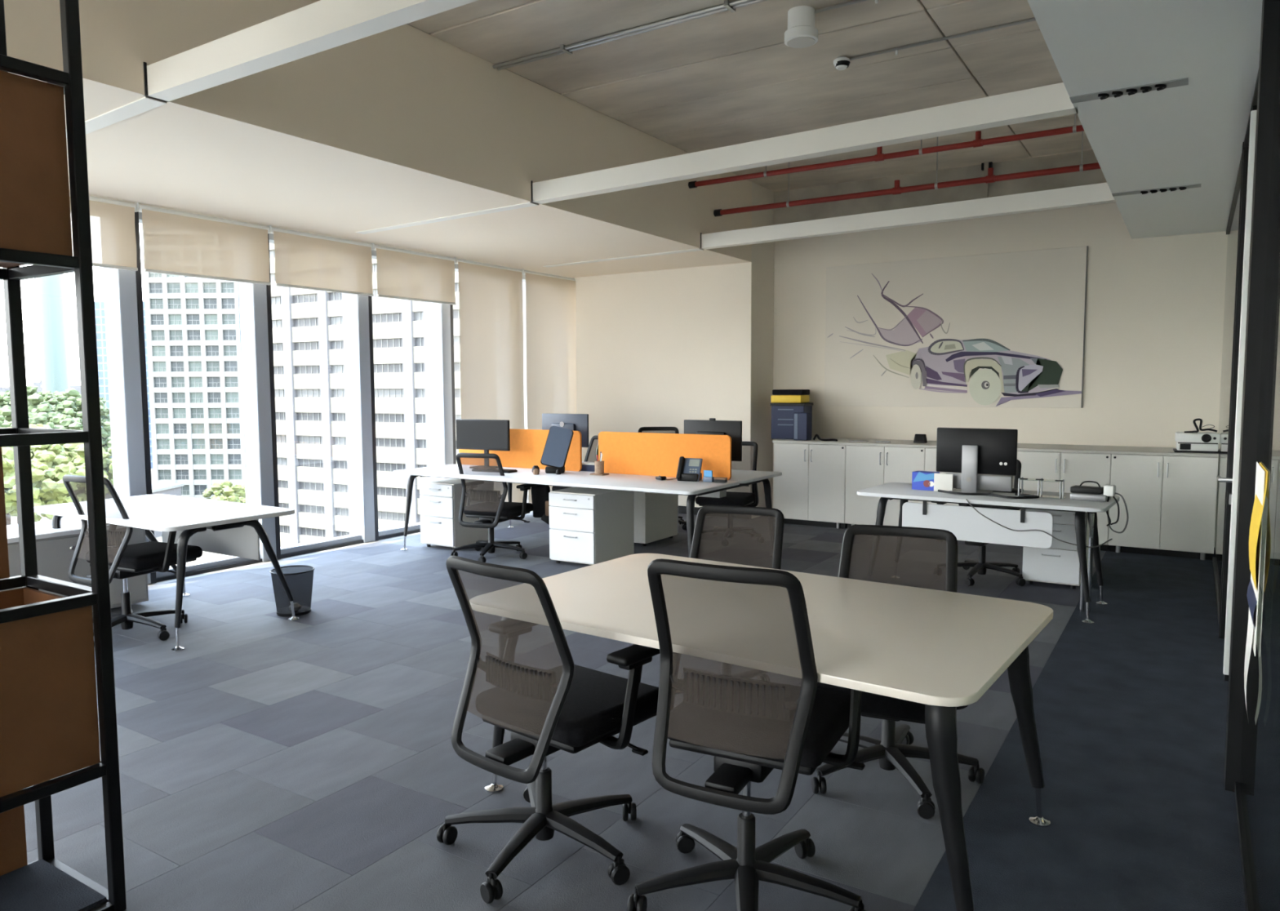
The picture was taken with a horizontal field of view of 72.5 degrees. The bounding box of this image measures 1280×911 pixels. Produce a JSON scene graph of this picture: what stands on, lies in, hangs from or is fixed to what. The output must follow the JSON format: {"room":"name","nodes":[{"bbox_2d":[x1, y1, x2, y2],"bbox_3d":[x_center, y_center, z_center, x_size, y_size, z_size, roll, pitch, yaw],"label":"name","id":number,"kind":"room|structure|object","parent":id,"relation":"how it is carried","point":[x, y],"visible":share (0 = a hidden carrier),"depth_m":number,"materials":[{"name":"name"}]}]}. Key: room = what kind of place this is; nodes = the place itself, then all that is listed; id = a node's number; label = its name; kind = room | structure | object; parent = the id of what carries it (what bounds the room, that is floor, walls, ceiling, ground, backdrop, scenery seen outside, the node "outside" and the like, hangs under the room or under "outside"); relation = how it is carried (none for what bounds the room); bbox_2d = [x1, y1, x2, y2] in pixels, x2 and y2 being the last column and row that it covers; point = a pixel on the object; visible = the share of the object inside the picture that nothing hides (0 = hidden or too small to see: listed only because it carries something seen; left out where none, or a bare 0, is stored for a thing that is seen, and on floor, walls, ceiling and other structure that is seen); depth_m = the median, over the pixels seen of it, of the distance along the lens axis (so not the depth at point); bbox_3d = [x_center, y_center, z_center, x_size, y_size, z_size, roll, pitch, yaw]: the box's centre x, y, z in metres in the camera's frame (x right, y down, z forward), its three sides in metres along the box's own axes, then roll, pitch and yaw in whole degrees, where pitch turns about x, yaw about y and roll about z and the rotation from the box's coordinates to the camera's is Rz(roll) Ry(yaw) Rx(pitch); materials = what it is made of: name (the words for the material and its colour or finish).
{"room":"open-plan office","nodes":[
{"label":"open-plan office","id":0,"kind":"room"},
{"bbox_2d":[22,510,1245,910],"bbox_3d":[-0.586,1.359,3.475,9.800,0.250,15.034,3,5,32],"label":"floor","id":1,"kind":"structure","parent":0,"point":[268,762],"depth_m":3.40,"materials":[{"name":"grey carpet"}]},
{"bbox_2d":[0,0,126,910],"bbox_3d":[-1.878,-0.067,2.225,0.459,2.800,0.734,3,5,32],"label":"shelf","id":2,"kind":"object","parent":1,"relation":"on","point":[20,436],"visible":0.76,"depth_m":2.42,"materials":[{"name":"black metal"}]},
{"bbox_2d":[0,447,9,579],"bbox_3d":[-2.066,0.181,2.343,0.012,0.416,0.625,3,5,32],"label":"board","id":3,"kind":"object","parent":2,"relation":"on","point":[4,559],"visible":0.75,"depth_m":2.60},
{"bbox_2d":[0,789,27,875],"bbox_3d":[-2.062,1.098,2.416,0.012,0.377,0.625,3,5,32],"label":"board","id":4,"kind":"object","parent":2,"relation":"attached to","point":[13,849],"visible":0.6,"depth_m":2.65,"materials":[{"name":"brown wood"}]},
{"bbox_2d":[0,70,72,267],"bbox_3d":[-1.878,-0.744,2.169,0.393,0.446,0.660,3,5,32],"label":"crate","id":5,"kind":"object","parent":2,"relation":"in","point":[35,204],"visible":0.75,"depth_m":2.27,"materials":[{"name":"brown wood"}]},
{"bbox_2d":[0,586,100,796],"bbox_3d":[-1.872,0.656,2.279,0.393,0.456,0.660,3,5,32],"label":"crate","id":6,"kind":"object","parent":2,"relation":"in","point":[49,727],"visible":0.82,"depth_m":2.35,"materials":[{"name":"brown wood"}]},
{"bbox_2d":[0,858,106,910],"bbox_3d":[-1.872,1.288,2.331,0.385,0.010,0.660,3,5,32],"label":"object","id":7,"kind":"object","parent":2,"relation":"attached to","point":[39,885],"depth_m":2.53,"materials":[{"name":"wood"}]},
{"bbox_2d":[0,517,148,612],"bbox_3d":[-3.924,0.753,5.780,0.613,0.565,1.040,3,5,32],"label":"credenza","id":8,"kind":"object","parent":1,"relation":"on","point":[55,548],"visible":0.42,"depth_m":5.61,"materials":[{"name":"grey"}]},
{"bbox_2d":[102,211,156,584],"bbox_3d":[-4.149,-0.404,6.261,0.230,2.880,1.095,3,5,32],"label":"window","id":9,"kind":"structure","parent":1,"relation":"on","point":[122,288],"depth_m":6.57,"materials":[{"name":"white glass"}]},
{"bbox_2d":[62,474,202,647],"bbox_3d":[-3.127,0.597,5.336,0.675,0.997,0.709,2,5,25],"label":"chair","id":10,"kind":"object","parent":1,"relation":"on","point":[125,561],"visible":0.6,"depth_m":5.23,"materials":[{"name":"black plastic"}]},
{"bbox_2d":[34,493,299,651],"bbox_3d":[-3.020,0.703,5.625,1.620,0.742,0.934,3,5,32],"label":"desk","id":11,"kind":"object","parent":1,"relation":"on","point":[229,528],"visible":0.77,"depth_m":5.46,"materials":[{"name":"white laminate"}]},
{"bbox_2d":[138,212,280,582],"bbox_3d":[-3.562,-0.479,7.182,0.230,2.880,1.095,3,5,32],"label":"window","id":12,"kind":"structure","parent":1,"relation":"on","point":[254,300],"depth_m":7.50,"materials":[{"name":"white glass"}]},
{"bbox_2d":[269,564,315,616],"bbox_3d":[-2.323,0.907,5.843,0.281,0.295,0.281,3,5,32],"label":"basket","id":13,"kind":"object","parent":1,"relation":"on","point":[299,578],"visible":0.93,"depth_m":5.76,"materials":[{"name":"grey metal"}]},
{"bbox_2d":[268,233,378,558],"bbox_3d":[-2.976,-0.555,8.103,0.230,2.880,1.095,3,5,32],"label":"window","id":14,"kind":"structure","parent":1,"relation":"on","point":[357,326],"depth_m":8.43,"materials":[{"name":"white glass"}]},
{"bbox_2d":[371,249,456,539],"bbox_3d":[-2.389,-0.630,9.025,0.230,2.880,1.095,3,5,32],"label":"window","id":15,"kind":"structure","parent":1,"relation":"on","point":[440,327],"depth_m":9.33,"materials":[{"name":"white glass"}]},
{"bbox_2d":[419,478,494,550],"bbox_3d":[-1.754,0.545,8.335,0.430,0.620,0.586,3,5,32],"label":"drawer pedestal","id":16,"kind":"object","parent":1,"relation":"on","point":[440,500],"visible":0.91,"depth_m":8.11,"materials":[{"name":"white laminate"}]},
{"bbox_2d":[450,453,537,562],"bbox_3d":[-1.300,0.429,7.748,0.675,0.937,0.713,2,5,21],"label":"chair","id":17,"kind":"object","parent":1,"relation":"on","point":[484,500],"visible":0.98,"depth_m":7.61,"materials":[{"name":"black fabric"}]},
{"bbox_2d":[436,555,660,903],"bbox_3d":[-0.288,0.793,2.823,0.675,0.977,0.712,3,6,39],"label":"chair","id":18,"kind":"object","parent":1,"relation":"on","point":[522,678],"visible":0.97,"depth_m":2.70,"materials":[{"name":"black fabric"}]},
{"bbox_2d":[551,435,598,490],"bbox_3d":[-0.524,0.291,9.208,0.674,0.977,0.722,4,6,42],"label":"chair","id":19,"kind":"object","parent":1,"relation":"on","point":[590,456],"visible":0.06,"depth_m":9.39,"materials":[{"name":"black plastic"}]},
{"bbox_2d":[393,462,782,557],"bbox_3d":[-0.504,0.514,7.885,3.150,0.742,1.670,3,5,32],"label":"desk","id":20,"kind":"object","parent":1,"relation":"on","point":[583,479],"visible":0.61,"depth_m":7.23,"materials":[{"name":"white laminate"}]},
{"bbox_2d":[455,418,510,453],"bbox_3d":[-1.466,-0.111,8.232,0.620,0.458,0.190,2,5,28],"label":"monitor","id":21,"kind":"object","parent":20,"relation":"on","point":[487,435],"visible":0.8,"depth_m":8.18,"materials":[{"name":"black plastic"}]},
{"bbox_2d":[458,428,582,471],"bbox_3d":[-1.160,-0.065,8.256,1.490,0.370,0.024,3,5,32],"label":"divider","id":22,"kind":"object","parent":20,"relation":"attached to","point":[526,446],"visible":0.53,"depth_m":8.16,"materials":[{"name":"orange fabric"}]},
{"bbox_2d":[530,484,550,524],"bbox_3d":[-0.890,0.399,7.996,0.213,0.467,0.117,1,5,12],"label":"computer tower","id":23,"kind":"object","parent":20,"relation":"hanging from","point":[540,493],"visible":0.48,"depth_m":7.96,"materials":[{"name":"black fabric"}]},
{"bbox_2d":[540,426,573,473],"bbox_3d":[-0.734,-0.052,7.713,0.275,0.416,0.183,0,5,4],"label":"display","id":24,"kind":"object","parent":20,"relation":"on","point":[558,441],"visible":1,"depth_m":7.69,"materials":[{"name":"blue plastic"}]},
{"bbox_2d":[542,413,588,447],"bbox_3d":[-0.745,-0.155,8.483,0.540,0.500,0.190,2,5,30],"label":"monitor","id":25,"kind":"object","parent":20,"relation":"on","point":[574,422],"visible":0.48,"depth_m":8.43,"materials":[{"name":"black plastic"}]},
{"bbox_2d":[511,482,726,497],"bbox_3d":[-0.505,0.256,7.864,2.800,0.060,0.120,3,5,32],"label":"cable tray","id":26,"kind":"object","parent":20,"relation":"on","point":[722,493],"depth_m":7.11,"materials":[{"name":"grey metal"}]},
{"bbox_2d":[598,431,731,479],"bbox_3d":[0.186,-0.004,7.403,1.300,0.370,0.024,3,5,32],"label":"divider","id":27,"kind":"object","parent":20,"relation":"attached to","point":[649,454],"visible":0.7,"depth_m":7.40,"materials":[{"name":"orange fabric"}]},
{"bbox_2d":[664,456,702,481],"bbox_3d":[0.350,0.107,7.071,0.297,0.194,0.150,2,5,22],"label":"desk phone","id":28,"kind":"object","parent":20,"relation":"on","point":[689,469],"visible":1,"depth_m":7.04,"materials":[{"name":"black plastic"}]},
{"bbox_2d":[684,417,742,461],"bbox_3d":[0.604,-0.073,7.441,0.550,0.488,0.190,3,5,32],"label":"monitor","id":29,"kind":"object","parent":20,"relation":"on","point":[733,428],"visible":0.56,"depth_m":7.38,"materials":[{"name":"black plastic"}]},
{"bbox_2d":[548,487,634,564],"bbox_3d":[-0.421,0.602,7.545,0.470,0.620,0.636,3,5,32],"label":"drawer pedestal","id":30,"kind":"object","parent":1,"relation":"on","point":[588,526],"visible":0.9,"depth_m":7.33,"materials":[{"name":"white laminate"}]},
{"bbox_2d":[633,491,678,546],"bbox_3d":[0.041,0.521,8.540,0.420,0.620,0.625,3,5,32],"label":"drawer pedestal","id":31,"kind":"object","parent":1,"relation":"on","point":[655,515],"visible":0.54,"depth_m":8.30,"materials":[{"name":"white laminate"}]},
{"bbox_2d":[638,426,687,530],"bbox_3d":[0.181,0.240,9.248,0.673,1.067,0.702,0,5,0],"label":"chair","id":32,"kind":"object","parent":1,"relation":"on","point":[642,429],"visible":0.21,"depth_m":9.44,"materials":[{"name":"black plastic"}]},
{"bbox_2d":[695,441,758,509],"bbox_3d":[0.887,0.354,8.454,0.672,0.957,0.697,2,5,22],"label":"chair","id":33,"kind":"object","parent":1,"relation":"on","point":[748,495],"visible":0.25,"depth_m":8.48,"materials":[{"name":"black plastic"}]},
{"bbox_2d":[689,504,784,569],"bbox_3d":[0.418,0.722,4.068,0.674,0.917,0.722,2,5,24],"label":"chair","id":34,"kind":"object","parent":1,"relation":"on","point":[748,535],"visible":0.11,"depth_m":4.22,"materials":[{"name":"black fabric"}]},
{"bbox_2d":[626,558,867,910],"bbox_3d":[0.335,0.784,2.519,0.673,1.037,0.703,2,5,27],"label":"chair","id":35,"kind":"object","parent":1,"relation":"on","point":[738,682],"visible":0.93,"depth_m":2.37,"materials":[{"name":"black plastic"}]},
{"bbox_2d":[484,553,1053,910],"bbox_3d":[0.398,0.888,3.087,1.788,0.742,1.130,3,6,35],"label":"meeting table","id":36,"kind":"object","parent":1,"relation":"on","point":[941,651],"visible":0.68,"depth_m":2.74,"materials":[{"name":"laminate"}]},
{"bbox_2d":[773,442,847,528],"bbox_3d":[1.911,0.304,9.507,0.806,0.885,0.473,3,5,32],"label":"base cabinet","id":37,"kind":"object","parent":1,"relation":"on","point":[810,490],"visible":0.86,"depth_m":9.32,"materials":[{"name":"white laminate"}]},
{"bbox_2d":[772,434,1218,457],"bbox_3d":[3.360,-0.135,8.741,4.062,0.097,0.760,3,5,32],"label":"countertop","id":38,"kind":"structure","parent":37,"relation":"on","point":[1148,451],"depth_m":8.30,"materials":[{"name":"grey"}]},
{"bbox_2d":[769,402,813,439],"bbox_3d":[1.706,-0.391,9.814,0.400,0.400,0.320,2,5,28],"label":"storage box","id":39,"kind":"object","parent":38,"relation":"on","point":[782,414],"visible":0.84,"depth_m":9.70,"materials":[{"name":"blue plastic"}]},
{"bbox_2d":[770,395,808,403],"bbox_3d":[1.689,-0.636,9.806,0.360,0.085,0.260,3,5,32],"label":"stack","id":40,"kind":"object","parent":39,"relation":"on","point":[775,398],"visible":0.99,"depth_m":9.69,"materials":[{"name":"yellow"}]},
{"bbox_2d":[772,389,809,395],"bbox_3d":[1.697,-0.710,9.794,0.360,0.060,0.240,3,5,32],"label":"case","id":41,"kind":"object","parent":40,"relation":"on","point":[775,392],"visible":1,"depth_m":9.69,"materials":[{"name":"plastic"}]},
{"bbox_2d":[793,412,811,440],"bbox_3d":[1.773,-0.317,9.514,0.160,0.300,0.124,3,6,36],"label":"binder","id":42,"kind":"object","parent":38,"relation":"on","point":[802,420],"visible":1,"depth_m":9.47,"materials":[{"name":"blue"}]},
{"bbox_2d":[1173,418,1220,453],"bbox_3d":[4.859,-0.178,7.606,0.340,0.295,0.286,2,5,29],"label":"projector","id":43,"kind":"object","parent":38,"relation":"on","point":[1188,442],"visible":1,"depth_m":7.52,"materials":[{"name":"white plastic"}]},
{"bbox_2d":[844,444,924,528],"bbox_3d":[2.595,0.335,9.074,0.808,0.885,0.473,3,5,32],"label":"base cabinet","id":44,"kind":"object","parent":1,"relation":"on","point":[866,466],"visible":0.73,"depth_m":8.95,"materials":[{"name":"white laminate"}]},
{"bbox_2d":[811,524,984,819],"bbox_3d":[0.953,0.768,3.319,0.680,0.937,0.732,2,5,24],"label":"chair","id":45,"kind":"object","parent":1,"relation":"on","point":[906,556],"visible":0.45,"depth_m":3.39,"materials":[{"name":"black plastic"}]},
{"bbox_2d":[924,448,961,506],"bbox_3d":[3.282,0.366,8.639,0.811,0.885,0.473,3,5,32],"label":"base cabinet","id":46,"kind":"object","parent":1,"relation":"on","point":[930,453],"visible":0.06,"depth_m":8.63,"materials":[{"name":"white laminate"}]},
{"bbox_2d":[932,459,1026,586],"bbox_3d":[2.646,0.497,6.736,0.679,0.927,0.676,3,6,37],"label":"chair","id":47,"kind":"object","parent":1,"relation":"on","point":[980,566],"visible":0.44,"depth_m":6.75,"materials":[{"name":"black plastic"}]},
{"bbox_2d":[857,482,1119,623],"bbox_3d":[2.415,0.638,6.143,1.600,0.742,0.760,3,6,35],"label":"desk","id":48,"kind":"object","parent":1,"relation":"on","point":[966,524],"visible":0.8,"depth_m":5.85,"materials":[{"name":"white laminate"}]},
{"bbox_2d":[911,471,939,490],"bbox_3d":[2.088,0.182,6.375,0.165,0.135,0.112,3,6,38],"label":"tissue box","id":49,"kind":"object","parent":48,"relation":"on","point":[921,480],"visible":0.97,"depth_m":6.34,"materials":[{"name":"blue"}]},
{"bbox_2d":[913,471,933,487],"bbox_3d":[2.056,0.173,6.329,0.156,0.111,0.019,3,5,32],"label":"print","id":50,"kind":"object","parent":49,"relation":"attached to","point":[921,479],"depth_m":6.33,"materials":[{"name":"blue"}]},
{"bbox_2d":[933,473,953,491],"bbox_3d":[2.172,0.194,6.244,0.130,0.130,0.012,3,5,32],"label":"box","id":51,"kind":"object","parent":48,"relation":"on","point":[944,482],"visible":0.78,"depth_m":6.24,"materials":[{"name":"cardboard"}]},
{"bbox_2d":[936,427,1017,493],"bbox_3d":[2.357,0.038,6.148,0.545,0.455,0.200,3,6,35],"label":"computer","id":52,"kind":"object","parent":48,"relation":"on","point":[970,452],"visible":0.89,"depth_m":6.12,"materials":[{"name":"black plastic"}]},
{"bbox_2d":[937,489,1039,498],"bbox_3d":[2.389,0.268,6.021,0.670,0.016,0.214,3,5,32],"label":"cable tangle","id":53,"kind":"object","parent":48,"relation":"on","point":[1028,496],"visible":1,"depth_m":5.97,"materials":[{"name":"black plastic"}]},
{"bbox_2d":[1016,476,1066,499],"bbox_3d":[2.724,0.219,5.926,0.300,0.126,0.120,3,6,35],"label":"wire stand","id":54,"kind":"object","parent":48,"relation":"on","point":[1022,478],"visible":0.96,"depth_m":5.89,"materials":[{"name":"silver metal"}]},
{"bbox_2d":[1070,480,1128,533],"bbox_3d":[3.023,0.339,5.741,0.340,0.335,0.150,4,6,40],"label":"station","id":55,"kind":"object","parent":48,"relation":"on","point":[1080,492],"visible":0.97,"depth_m":5.70,"materials":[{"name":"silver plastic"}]},
{"bbox_2d":[1022,508,1088,588],"bbox_3d":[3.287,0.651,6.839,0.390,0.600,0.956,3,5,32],"label":"drawer pedestal","id":56,"kind":"object","parent":1,"relation":"on","point":[1059,563],"visible":0.5,"depth_m":6.44,"materials":[{"name":"white laminate"}]},
{"bbox_2d":[1017,450,1111,551],"bbox_3d":[3.970,0.398,8.203,0.811,0.885,0.473,3,5,32],"label":"base cabinet","id":57,"kind":"object","parent":1,"relation":"on","point":[1075,468],"visible":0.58,"depth_m":7.98,"materials":[{"name":"white laminate"}]},
{"bbox_2d":[1107,453,1218,559],"bbox_3d":[4.652,0.428,7.772,0.796,0.885,0.473,3,5,32],"label":"base cabinet","id":58,"kind":"object","parent":1,"relation":"on","point":[1171,501],"visible":0.99,"depth_m":7.59,"materials":[{"name":"white laminate"}]},
{"bbox_2d":[1212,0,1279,910],"bbox_3d":[2.559,-0.235,3.669,0.080,2.870,10.150,3,5,32],"label":"glass wall","id":59,"kind":"structure","parent":1,"relation":"on","point":[1251,771],"depth_m":3.01,"materials":[{"name":"black glass"}]},
{"bbox_2d":[1216,97,1257,680],"bbox_3d":[2.835,-0.269,4.150,0.111,2.820,2.180,3,5,32],"label":"door","id":60,"kind":"structure","parent":59,"relation":"in","point":[1232,479],"depth_m":4.30,"materials":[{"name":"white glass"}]},
{"bbox_2d":[1244,461,1267,723],"bbox_3d":[1.990,0.440,2.833,0.018,0.820,0.480,3,5,32],"label":"poster","id":61,"kind":"object","parent":59,"relation":"attached to","point":[1261,474],"visible":1,"depth_m":2.79,"materials":[{"name":"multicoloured paper"}]},
{"bbox_2d":[571,182,774,507],"bbox_3d":[0.318,-1.222,10.797,2.700,3.740,0.820,3,5,32],"label":"wall","id":62,"kind":"structure","parent":0,"point":[666,348],"depth_m":10.22,"materials":[{"name":"paint"}]},
{"bbox_2d":[4,0,751,277],"bbox_3d":[-3.767,-2.153,4.559,3.000,0.870,13.930,3,5,32],"label":"ceiling","id":63,"kind":"structure","parent":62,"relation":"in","point":[402,124],"depth_m":5.74,"materials":[{"name":"paint"}]},
{"bbox_2d":[69,192,137,271],"bbox_3d":[-4.008,-1.575,5.982,0.069,0.501,1.081,3,5,32],"label":"roller blind","id":64,"kind":"object","parent":63,"relation":"attached to","point":[113,231],"visible":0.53,"depth_m":6.28,"materials":[{"name":"fabric"}]},
{"bbox_2d":[134,202,270,284],"bbox_3d":[-3.421,-1.650,6.904,0.069,0.501,1.081,3,5,32],"label":"roller blind","id":65,"kind":"object","parent":63,"relation":"attached to","point":[176,242],"visible":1,"depth_m":6.85,"materials":[{"name":"fabric"}]},
{"bbox_2d":[66,0,478,142],"bbox_3d":[-1.625,-1.732,3.719,5.754,0.156,0.175,3,5,34],"label":"ceiling beam","id":66,"kind":"structure","parent":63,"relation":"attached to","point":[322,25],"depth_m":3.60,"materials":[{"name":"white paint"}]},
{"bbox_2d":[267,225,373,296],"bbox_3d":[-2.835,-1.726,7.825,0.069,0.501,1.081,3,5,32],"label":"roller blind","id":67,"kind":"object","parent":63,"relation":"attached to","point":[303,260],"visible":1,"depth_m":7.78,"materials":[{"name":"fabric"}]},
{"bbox_2d":[370,243,456,305],"bbox_3d":[-2.248,-1.801,8.747,0.069,0.501,1.081,3,5,32],"label":"roller blind","id":68,"kind":"object","parent":63,"relation":"attached to","point":[402,273],"visible":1,"depth_m":8.70,"materials":[{"name":"fabric"}]},
{"bbox_2d":[355,82,1079,234],"bbox_3d":[-0.145,-1.921,6.040,5.765,0.156,0.112,3,6,36],"label":"ceiling beam","id":69,"kind":"structure","parent":63,"relation":"attached to","point":[1053,100],"depth_m":5.16,"materials":[{"name":"white paint"}]},
{"bbox_2d":[542,182,1116,267],"bbox_3d":[1.252,-2.100,8.232,5.770,0.156,0.124,3,6,36],"label":"ceiling beam","id":70,"kind":"structure","parent":63,"relation":"attached to","point":[1096,193],"depth_m":7.41,"materials":[{"name":"white"}]},
{"bbox_2d":[453,257,524,502],"bbox_3d":[-1.656,-0.744,9.757,0.069,2.771,1.081,3,5,32],"label":"roller blind","id":71,"kind":"object","parent":62,"relation":"attached to","point":[491,295],"visible":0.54,"depth_m":9.70,"materials":[{"name":"fabric"}]},
{"bbox_2d":[521,268,577,503],"bbox_3d":[-1.069,-0.819,10.679,0.069,2.771,1.081,3,5,32],"label":"roller blind","id":72,"kind":"object","parent":62,"relation":"attached to","point":[550,300],"visible":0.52,"depth_m":10.57,"materials":[{"name":"fabric"}]},
{"bbox_2d":[406,0,1092,191],"bbox_3d":[-0.666,-2.633,3.062,9.800,0.306,14.800,3,5,32],"label":"ceiling","id":73,"kind":"structure","parent":0,"point":[726,78],"depth_m":6.09,"materials":[{"name":"concrete"}]},
{"bbox_2d":[492,0,768,71],"bbox_3d":[0.533,-2.638,5.105,3.640,0.046,0.105,3,5,32],"label":"cable conduit","id":74,"kind":"object","parent":73,"relation":"attached to","point":[731,6],"visible":1,"depth_m":5.47,"materials":[{"name":"grey metal"}]},
{"bbox_2d":[784,0,877,48],"bbox_3d":[1.558,-2.544,4.861,1.600,0.184,0.200,3,5,32],"label":"ceiling speaker","id":75,"kind":"object","parent":73,"relation":"hanging from","point":[802,33],"visible":1,"depth_m":5.16,"materials":[{"name":"white plastic"}]},
{"bbox_2d":[786,36,815,48],"bbox_3d":[0.968,-2.486,5.242,0.168,0.014,0.168,3,5,32],"label":"grille","id":76,"kind":"object","parent":75,"relation":"attached to","point":[792,42],"depth_m":5.23,"materials":[{"name":"grey"}]},
{"bbox_2d":[688,113,1084,188],"bbox_3d":[2.017,-2.675,7.446,3.640,0.332,0.062,3,5,32],"label":"pipe","id":77,"kind":"object","parent":73,"relation":"hanging from","point":[978,142],"visible":0.88,"depth_m":7.33,"materials":[{"name":"red metal"}]},
{"bbox_2d":[713,131,1101,217],"bbox_3d":[2.301,-2.621,7.899,3.640,0.515,0.067,3,5,32],"label":"pipe","id":78,"kind":"object","parent":73,"relation":"hanging from","point":[990,178],"visible":0.9,"depth_m":7.76,"materials":[{"name":"red metal"}]},
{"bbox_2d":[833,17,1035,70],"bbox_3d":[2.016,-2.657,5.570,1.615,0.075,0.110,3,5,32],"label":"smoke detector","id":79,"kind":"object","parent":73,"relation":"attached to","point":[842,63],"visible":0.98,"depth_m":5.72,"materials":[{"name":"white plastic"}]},
{"bbox_2d":[772,149,1227,508],"bbox_3d":[4.486,-1.060,8.507,6.800,3.740,0.230,3,5,32],"label":"wall","id":80,"kind":"structure","parent":0,"point":[1155,306],"depth_m":8.54,"materials":[{"name":"paint"}]},
{"bbox_2d":[824,245,1088,408],"bbox_3d":[3.211,-1.293,9.177,2.632,1.560,0.032,3,5,32],"label":"wall picture","id":81,"kind":"object","parent":80,"relation":"attached to","point":[1007,329],"visible":1,"depth_m":9.09,"materials":[{"name":"beige paper"}]},
{"bbox_2d":[1026,0,1262,239],"bbox_3d":[1.988,-1.920,1.281,2.960,0.870,14.550,3,5,32],"label":"ceiling","id":82,"kind":"structure","parent":0,"point":[1193,133],"depth_m":4.10,"materials":[{"name":"paint"}]},
{"bbox_2d":[1069,77,1188,103],"bbox_3d":[2.280,-1.698,4.078,0.480,0.019,0.100,3,5,32],"label":"ceiling vent","id":83,"kind":"object","parent":82,"relation":"in","point":[1183,82],"visible":1,"depth_m":4.06,"materials":[{"name":"grey metal"}]},
{"bbox_2d":[1111,183,1200,196],"bbox_3d":[3.645,-1.868,6.166,0.540,0.019,0.100,3,5,32],"label":"ceiling vent","id":84,"kind":"object","parent":82,"relation":"in","point":[1180,188],"visible":1,"depth_m":6.14,"materials":[{"name":"grey"}]},
{"label":"outside","id":85,"kind":"structure","parent":0,"visible":0},
{"bbox_2d":[10,468,162,542],"bbox_3d":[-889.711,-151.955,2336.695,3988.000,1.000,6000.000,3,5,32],"label":"ground","id":86,"kind":"structure","parent":85,"point":[14,519],"depth_m":185.10,"materials":[{"name":"white"}]},
{"bbox_2d":[0,405,64,524],"bbox_3d":[-92.017,5.255,128.908,12.277,25.133,12.535,4,6,40],"label":"tree","id":87,"kind":"object","parent":86,"relation":"on","point":[41,417],"visible":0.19,"depth_m":127.87,"materials":[{"name":"green plant"}]},
{"bbox_2d":[4,385,61,405],"bbox_3d":[-230.254,-11.972,329.857,25.800,29.192,23.452,-1,5,-4],"label":"tree","id":88,"kind":"object","parent":86,"relation":"on","point":[31,389],"visible":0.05,"depth_m":329.70,"materials":[{"name":"green plant"}]},
{"bbox_2d":[1,446,77,525],"bbox_3d":[-48.281,10.856,67.217,9.526,23.258,10.201,-4,6,-41],"label":"tree","id":89,"kind":"object","parent":86,"relation":"on","point":[49,488],"visible":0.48,"depth_m":66.06,"materials":[{"name":"green plant"}]},
{"bbox_2d":[4,392,82,423],"bbox_3d":[-129.803,-0.307,190.756,16.310,26.858,14.774,4,6,41],"label":"tree","id":90,"kind":"object","parent":86,"relation":"on","point":[36,403],"visible":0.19,"depth_m":189.49,"materials":[{"name":"green plant"}]},
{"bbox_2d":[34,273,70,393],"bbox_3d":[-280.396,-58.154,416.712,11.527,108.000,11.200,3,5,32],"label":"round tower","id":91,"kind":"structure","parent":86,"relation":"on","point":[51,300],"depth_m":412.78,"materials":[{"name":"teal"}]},
{"bbox_2d":[28,412,79,519],"bbox_3d":[-103.123,4.242,152.493,13.006,23.552,12.615,-3,5,-33],"label":"tree","id":92,"kind":"object","parent":86,"relation":"on","point":[54,417],"visible":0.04,"depth_m":151.04,"materials":[{"name":"green plant"}]},
{"bbox_2d":[30,442,113,518],"bbox_3d":[-52.975,9.898,80.811,11.332,23.080,10.444,4,6,44],"label":"tree","id":93,"kind":"object","parent":86,"relation":"on","point":[76,451],"visible":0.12,"depth_m":79.50,"materials":[{"name":"green plant"}]},
{"bbox_2d":[44,387,110,425],"bbox_3d":[-148.538,-3.895,230.796,18.218,27.899,17.860,0,5,-2],"label":"tree","id":94,"kind":"object","parent":86,"relation":"on","point":[70,394],"visible":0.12,"depth_m":228.79,"materials":[{"name":"green plant"}]},
{"bbox_2d":[58,417,111,458],"bbox_3d":[-74.762,6.602,118.954,10.431,23.853,10.324,-4,6,-37],"label":"tree","id":95,"kind":"object","parent":86,"relation":"on","point":[68,422],"visible":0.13,"depth_m":117.34,"materials":[{"name":"green plant"}]},
{"bbox_2d":[94,301,153,468],"bbox_3d":[-177.454,-24.735,309.452,21.000,57.300,21.000,0,5,0],"label":"tower","id":96,"kind":"structure","parent":86,"relation":"on","point":[99,305],"depth_m":298.19,"materials":[{"name":"white"}]},
{"bbox_2d":[151,483,183,537],"bbox_3d":[-96.452,10.404,166.296,13.800,9.000,10.800,0,5,0],"label":"block","id":97,"kind":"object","parent":86,"relation":"on","point":[174,489],"visible":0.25,"depth_m":166.63,"materials":[{"name":"grey"}]},
{"bbox_2d":[141,223,244,498],"bbox_3d":[-90.154,-19.979,196.005,27.370,64.860,24.000,0,5,0],"label":"grid tower","id":98,"kind":"structure","parent":86,"relation":"on","point":[193,328],"depth_m":184.51,"materials":[{"name":"grey concrete"}]},
{"bbox_2d":[202,480,245,503],"bbox_3d":[-44.603,11.473,96.267,6.950,17.436,6.720,1,5,16],"label":"tree","id":99,"kind":"object","parent":86,"relation":"on","point":[230,492],"visible":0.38,"depth_m":94.29,"materials":[{"name":"green plant"}]},
{"bbox_2d":[269,243,528,546],"bbox_3d":[-31.939,-11.248,122.110,39.218,58.540,20.250,2,5,28],"label":"tower","id":100,"kind":"structure","parent":86,"relation":"on","point":[308,359],"depth_m":115.81,"materials":[{"name":"grey concrete"}]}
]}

